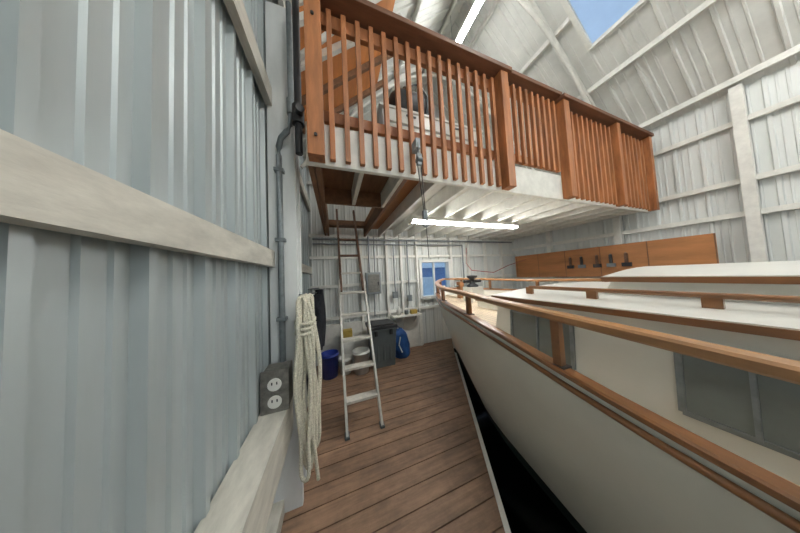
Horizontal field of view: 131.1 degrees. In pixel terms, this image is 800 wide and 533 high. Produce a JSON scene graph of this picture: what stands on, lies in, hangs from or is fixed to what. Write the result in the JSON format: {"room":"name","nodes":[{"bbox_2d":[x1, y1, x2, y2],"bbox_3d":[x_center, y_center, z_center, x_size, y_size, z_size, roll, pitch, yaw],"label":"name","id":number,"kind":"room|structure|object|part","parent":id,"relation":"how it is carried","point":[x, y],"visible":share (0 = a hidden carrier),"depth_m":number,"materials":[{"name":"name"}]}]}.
{"room":"boathouse","nodes":[
{"label":"boathouse","id":0,"kind":"room"},
{"bbox_2d":[0,0,311,532],"bbox_3d":[-0.092,0.307,-1.063,0.250,5.300,10.100,-2,-3,-20],"label":"wall","id":1,"kind":"structure","parent":0,"point":[136,257],"depth_m":0.48,"materials":[{"name":"metal"}]},
{"bbox_2d":[260,360,292,415],"bbox_3d":[-0.847,0.826,1.263,0.162,0.270,0.159,-2,-3,-20],"label":"electrical outlet","id":2,"kind":"object","parent":1,"relation":"attached to","point":[276,381],"visible":1,"depth_m":1.20,"materials":[{"name":"metal"}]},
{"bbox_2d":[265,0,306,512],"bbox_3d":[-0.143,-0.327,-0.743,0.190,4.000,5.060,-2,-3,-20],"label":"wall post","id":3,"kind":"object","parent":1,"relation":"attached to","point":[290,489],"depth_m":1.45,"materials":[{"name":"paint"}]},
{"bbox_2d":[273,0,304,361],"bbox_3d":[-0.833,-0.797,1.393,0.324,3.000,0.108,-4,-3,24],"label":"conduit","id":4,"kind":"object","parent":1,"relation":"attached to","point":[295,109],"visible":1,"depth_m":1.39,"materials":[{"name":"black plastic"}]},
{"bbox_2d":[293,293,321,482],"bbox_3d":[-0.688,0.862,1.366,0.195,1.314,0.314,-2,-3,-20],"label":"rope coil","id":5,"kind":"object","parent":1,"relation":"hanging from","point":[307,344],"visible":1,"depth_m":1.27,"materials":[{"name":"beige fabric"}]},
{"bbox_2d":[306,366,316,395],"bbox_3d":[-1.151,1.146,2.261,0.174,0.891,0.326,-2,-3,-20],"label":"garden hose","id":6,"kind":"object","parent":1,"relation":"hanging from","point":[316,366],"visible":0.02,"depth_m":2.12,"materials":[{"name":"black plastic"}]},
{"bbox_2d":[307,292,324,352],"bbox_3d":[-1.296,0.852,2.888,0.379,0.890,0.334,-4,-3,30],"label":"jacket","id":7,"kind":"object","parent":1,"relation":"hanging from","point":[318,304],"visible":0.63,"depth_m":2.79,"materials":[{"name":"fabric"}]},
{"bbox_2d":[308,288,325,345],"bbox_3d":[-1.507,0.907,3.319,0.291,1.040,0.504,-2,-3,-20],"label":"jacket","id":8,"kind":"object","parent":1,"relation":"hanging from","point":[320,291],"visible":0.33,"depth_m":3.31,"materials":[{"name":"fabric"}]},
{"bbox_2d":[281,338,504,532],"bbox_3d":[2.640,1.625,-0.170,5.690,0.120,10.060,-2,-3,-20],"label":"floor","id":9,"kind":"structure","parent":0,"point":[426,471],"depth_m":1.68,"materials":[{"name":"brown wood"}]},
{"bbox_2d":[321,349,339,379],"bbox_3d":[-1.223,1.709,3.178,0.332,0.400,0.316,-2,-3,-20],"label":"bucket","id":10,"kind":"object","parent":9,"relation":"on","point":[330,358],"visible":0.84,"depth_m":3.07,"materials":[{"name":"blue plastic"}]},
{"bbox_2d":[338,354,352,374],"bbox_3d":[-0.975,1.761,3.264,0.252,0.278,0.244,-2,-3,-20],"label":"bucket","id":11,"kind":"object","parent":9,"relation":"on","point":[347,358],"visible":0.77,"depth_m":3.19,"materials":[{"name":"white plastic"}]},
{"bbox_2d":[340,328,354,363],"bbox_3d":[-1.042,1.589,3.612,0.260,0.660,0.200,-2,-3,-20],"label":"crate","id":12,"kind":"object","parent":9,"relation":"on","point":[349,346],"visible":0.46,"depth_m":3.54,"materials":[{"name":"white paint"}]},
{"bbox_2d":[336,209,384,440],"bbox_3d":[-0.701,0.370,2.750,0.434,3.009,1.535,-2,-3,-20],"label":"ladder","id":13,"kind":"object","parent":9,"relation":"on","point":[374,393],"visible":1,"depth_m":2.41,"materials":[{"name":"metal"}]},
{"bbox_2d":[352,347,369,374],"bbox_3d":[-0.697,1.697,3.282,0.332,0.380,0.316,-2,-3,-20],"label":"bucket","id":14,"kind":"object","parent":9,"relation":"on","point":[360,354],"visible":0.89,"depth_m":3.18,"materials":[{"name":"white plastic"}]},
{"bbox_2d":[365,319,397,368],"bbox_3d":[-0.360,1.491,3.583,0.540,0.785,0.535,-2,-3,-20],"label":"trash can","id":15,"kind":"object","parent":9,"relation":"on","point":[383,330],"visible":0.91,"depth_m":3.40,"materials":[{"name":"grey plastic"}]},
{"bbox_2d":[396,326,409,358],"bbox_3d":[0.022,1.555,3.833,0.299,0.642,0.381,-5,-4,43],"label":"bag","id":16,"kind":"object","parent":9,"relation":"on","point":[402,342],"visible":0.8,"depth_m":3.71,"materials":[{"name":"blue fabric"}]},
{"bbox_2d":[455,353,510,532],"bbox_3d":[2.761,1.634,-0.506,3.381,0.200,9.289,-2,-3,-20],"label":"trim","id":17,"kind":"structure","parent":9,"relation":"attached to","point":[493,482],"depth_m":1.58,"materials":[{"name":"white paint"}]},
{"bbox_2d":[435,260,799,532],"bbox_3d":[2.436,1.092,0.305,2.878,2.333,8.271,-2,-3,-20],"label":"motor boat","id":18,"kind":"object","parent":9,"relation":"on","point":[646,399],"visible":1,"depth_m":0.79,"materials":[{"name":"paint"}]},
{"bbox_3d":[2.385,0.278,0.372,2.870,0.497,8.140,-2,-3,-20],"label":"handrail","id":19,"kind":"part","parent":18,"relation":"part of","materials":[{"name":"brown wood"}]},
{"bbox_2d":[306,105,516,365],"bbox_3d":[0.820,-0.781,4.672,5.750,7.900,0.160,-2,-3,-20],"label":"wall","id":20,"kind":"structure","parent":0,"point":[430,326],"depth_m":4.20,"materials":[{"name":"white"}]},
{"bbox_2d":[365,236,380,315],"bbox_3d":[-0.583,0.203,3.934,0.310,1.710,0.163,-2,-3,-20],"label":"breaker panel","id":21,"kind":"object","parent":20,"relation":"attached to","point":[372,279],"visible":0.96,"depth_m":3.88,"materials":[{"name":"metal"}]},
{"bbox_2d":[391,312,421,322],"bbox_3d":[0.140,1.182,4.086,0.650,0.221,0.250,-2,-3,-20],"label":"wall shelf","id":22,"kind":"object","parent":20,"relation":"attached to","point":[417,313],"visible":0.81,"depth_m":4.02,"materials":[{"name":"white paint"}]},
{"bbox_2d":[396,306,416,315],"bbox_3d":[0.147,0.974,4.076,0.470,0.188,0.100,-2,-3,-20],"label":"cans","id":23,"kind":"object","parent":22,"relation":"on","point":[412,311],"visible":1,"depth_m":4.03,"materials":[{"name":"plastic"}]},
{"bbox_2d":[312,238,511,300],"bbox_3d":[0.829,0.063,4.505,5.400,1.440,0.060,-2,-3,-20],"label":"conduit","id":24,"kind":"object","parent":20,"relation":"attached to","point":[395,294],"visible":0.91,"depth_m":4.24,"materials":[{"name":"grey metal"}]},
{"bbox_2d":[418,259,451,299],"bbox_3d":[0.876,0.306,4.618,0.910,0.960,0.190,-2,-3,-20],"label":"window","id":25,"kind":"structure","parent":20,"relation":"in","point":[448,273],"depth_m":4.60,"materials":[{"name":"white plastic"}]},
{"bbox_2d":[305,121,649,239],"bbox_3d":[1.365,-0.922,3.423,5.280,0.315,2.550,-2,-3,-20],"label":"floor","id":26,"kind":"structure","parent":0,"point":[537,204],"depth_m":2.29,"materials":[{"name":"white paint"}]},
{"bbox_2d":[371,102,482,157],"bbox_3d":[0.408,-1.543,2.820,1.610,0.985,0.735,-2,-3,-20],"label":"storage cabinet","id":27,"kind":"object","parent":26,"relation":"on","point":[392,109],"visible":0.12,"depth_m":2.42,"materials":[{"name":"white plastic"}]},
{"bbox_2d":[389,84,428,114],"bbox_3d":[0.153,-2.272,2.676,0.720,0.516,0.473,-2,-3,-20],"label":"duffel bag","id":28,"kind":"object","parent":27,"relation":"on","point":[403,94],"visible":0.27,"depth_m":2.47,"materials":[{"name":"black fabric"}]},
{"bbox_2d":[407,216,518,228],"bbox_3d":[1.189,-0.741,3.131,2.240,0.095,0.120,-2,-3,-20],"label":"fluorescent light","id":29,"kind":"object","parent":26,"relation":"attached to","point":[412,219],"visible":1,"depth_m":3.04,"materials":[{"name":"white plastic"}]},
{"bbox_2d":[303,0,659,211],"bbox_3d":[1.774,-1.528,2.228,5.260,1.355,0.205,-2,-3,-20],"label":"loft railing","id":30,"kind":"object","parent":26,"relation":"on","point":[600,156],"visible":1,"depth_m":1.83,"materials":[{"name":"brown wood"}]},
{"bbox_2d":[412,138,428,255],"bbox_3d":[0.181,-0.562,1.514,0.084,1.000,0.111,-2,-3,-20],"label":"chain hoist","id":31,"kind":"object","parent":30,"relation":"hanging from","point":[416,146],"visible":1,"depth_m":1.48,"materials":[{"name":"grey metal"}]},
{"bbox_2d":[264,0,799,174],"bbox_3d":[2.377,-3.673,0.070,5.750,2.699,10.100,-2,-3,-20],"label":"ceiling","id":32,"kind":"structure","parent":0,"point":[670,59],"depth_m":2.74,"materials":[{"name":"metal"}]},
{"bbox_2d":[299,0,595,169],"bbox_3d":[2.291,-3.366,0.339,5.677,3.051,7.552,-2,-3,-20],"label":"roof truss","id":33,"kind":"object","parent":32,"relation":"attached to","point":[530,6],"visible":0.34,"depth_m":3.07,"materials":[{"name":"white paint"}]},
{"bbox_2d":[450,0,483,42],"bbox_3d":[1.143,-4.195,2.641,0.120,0.766,1.740,-2,-3,-20],"label":"fluorescent light","id":34,"kind":"object","parent":32,"relation":"hanging from","point":[475,6],"visible":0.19,"depth_m":2.84,"materials":[{"name":"white plastic"}]},
{"bbox_2d":[559,0,647,50],"bbox_3d":[2.788,-3.794,2.539,0.760,0.693,0.610,-2,-3,-20],"label":"window","id":35,"kind":"structure","parent":32,"relation":"attached to","point":[594,21],"depth_m":2.69,"materials":[{"name":"blue glass"}]},
{"bbox_2d":[512,60,799,288],"bbox_3d":[5.251,0.129,0.857,0.210,5.300,10.100,-2,-3,-20],"label":"wall","id":36,"kind":"structure","parent":0,"point":[728,167],"depth_m":2.56,"materials":[{"name":"white"}]},
{"bbox_2d":[515,233,718,276],"bbox_3d":[3.982,-0.081,4.007,0.025,0.610,3.050,-2,-3,-20],"label":"board","id":37,"kind":"object","parent":36,"relation":"attached to","point":[696,249],"visible":0.83,"depth_m":3.41,"materials":[{"name":"brown wood"}]},
{"bbox_2d":[466,248,525,272],"bbox_3d":[2.514,-0.201,4.591,2.260,0.684,0.934,-2,-3,-20],"label":"power cord","id":38,"kind":"object","parent":37,"relation":"hanging from","point":[466,248],"visible":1,"depth_m":4.24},
{"bbox_2d":[567,257,573,268],"bbox_3d":[3.894,-0.082,4.162,0.044,0.255,0.120,-2,-3,-20],"label":"tool","id":39,"kind":"object","parent":37,"relation":"attached to","point":[569,258],"visible":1,"depth_m":4.15,"materials":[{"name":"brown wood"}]},
{"bbox_2d":[578,256,585,267],"bbox_3d":[3.961,-0.094,3.974,0.044,0.255,0.120,-2,-3,-20],"label":"tool","id":40,"kind":"object","parent":37,"relation":"attached to","point":[581,265],"visible":1,"depth_m":3.96,"materials":[{"name":"black metal"}]},
{"bbox_2d":[593,255,601,267],"bbox_3d":[4.045,-0.109,3.739,0.044,0.255,0.120,-2,-3,-20],"label":"tool","id":41,"kind":"object","parent":37,"relation":"attached to","point":[596,264],"visible":1,"depth_m":3.73,"materials":[{"name":"brown wood"}]},
{"bbox_2d":[606,254,615,266],"bbox_3d":[4.112,-0.121,3.551,0.044,0.255,0.120,-2,-3,-20],"label":"tool","id":42,"kind":"object","parent":37,"relation":"attached to","point":[610,264],"visible":1,"depth_m":3.54,"materials":[{"name":"black metal"}]},
{"bbox_2d":[621,252,631,265],"bbox_3d":[4.180,-0.133,3.363,0.044,0.255,0.120,-2,-3,-20],"label":"tool","id":43,"kind":"object","parent":37,"relation":"attached to","point":[626,263],"visible":1,"depth_m":3.35,"materials":[{"name":"brown wood"}]}
]}

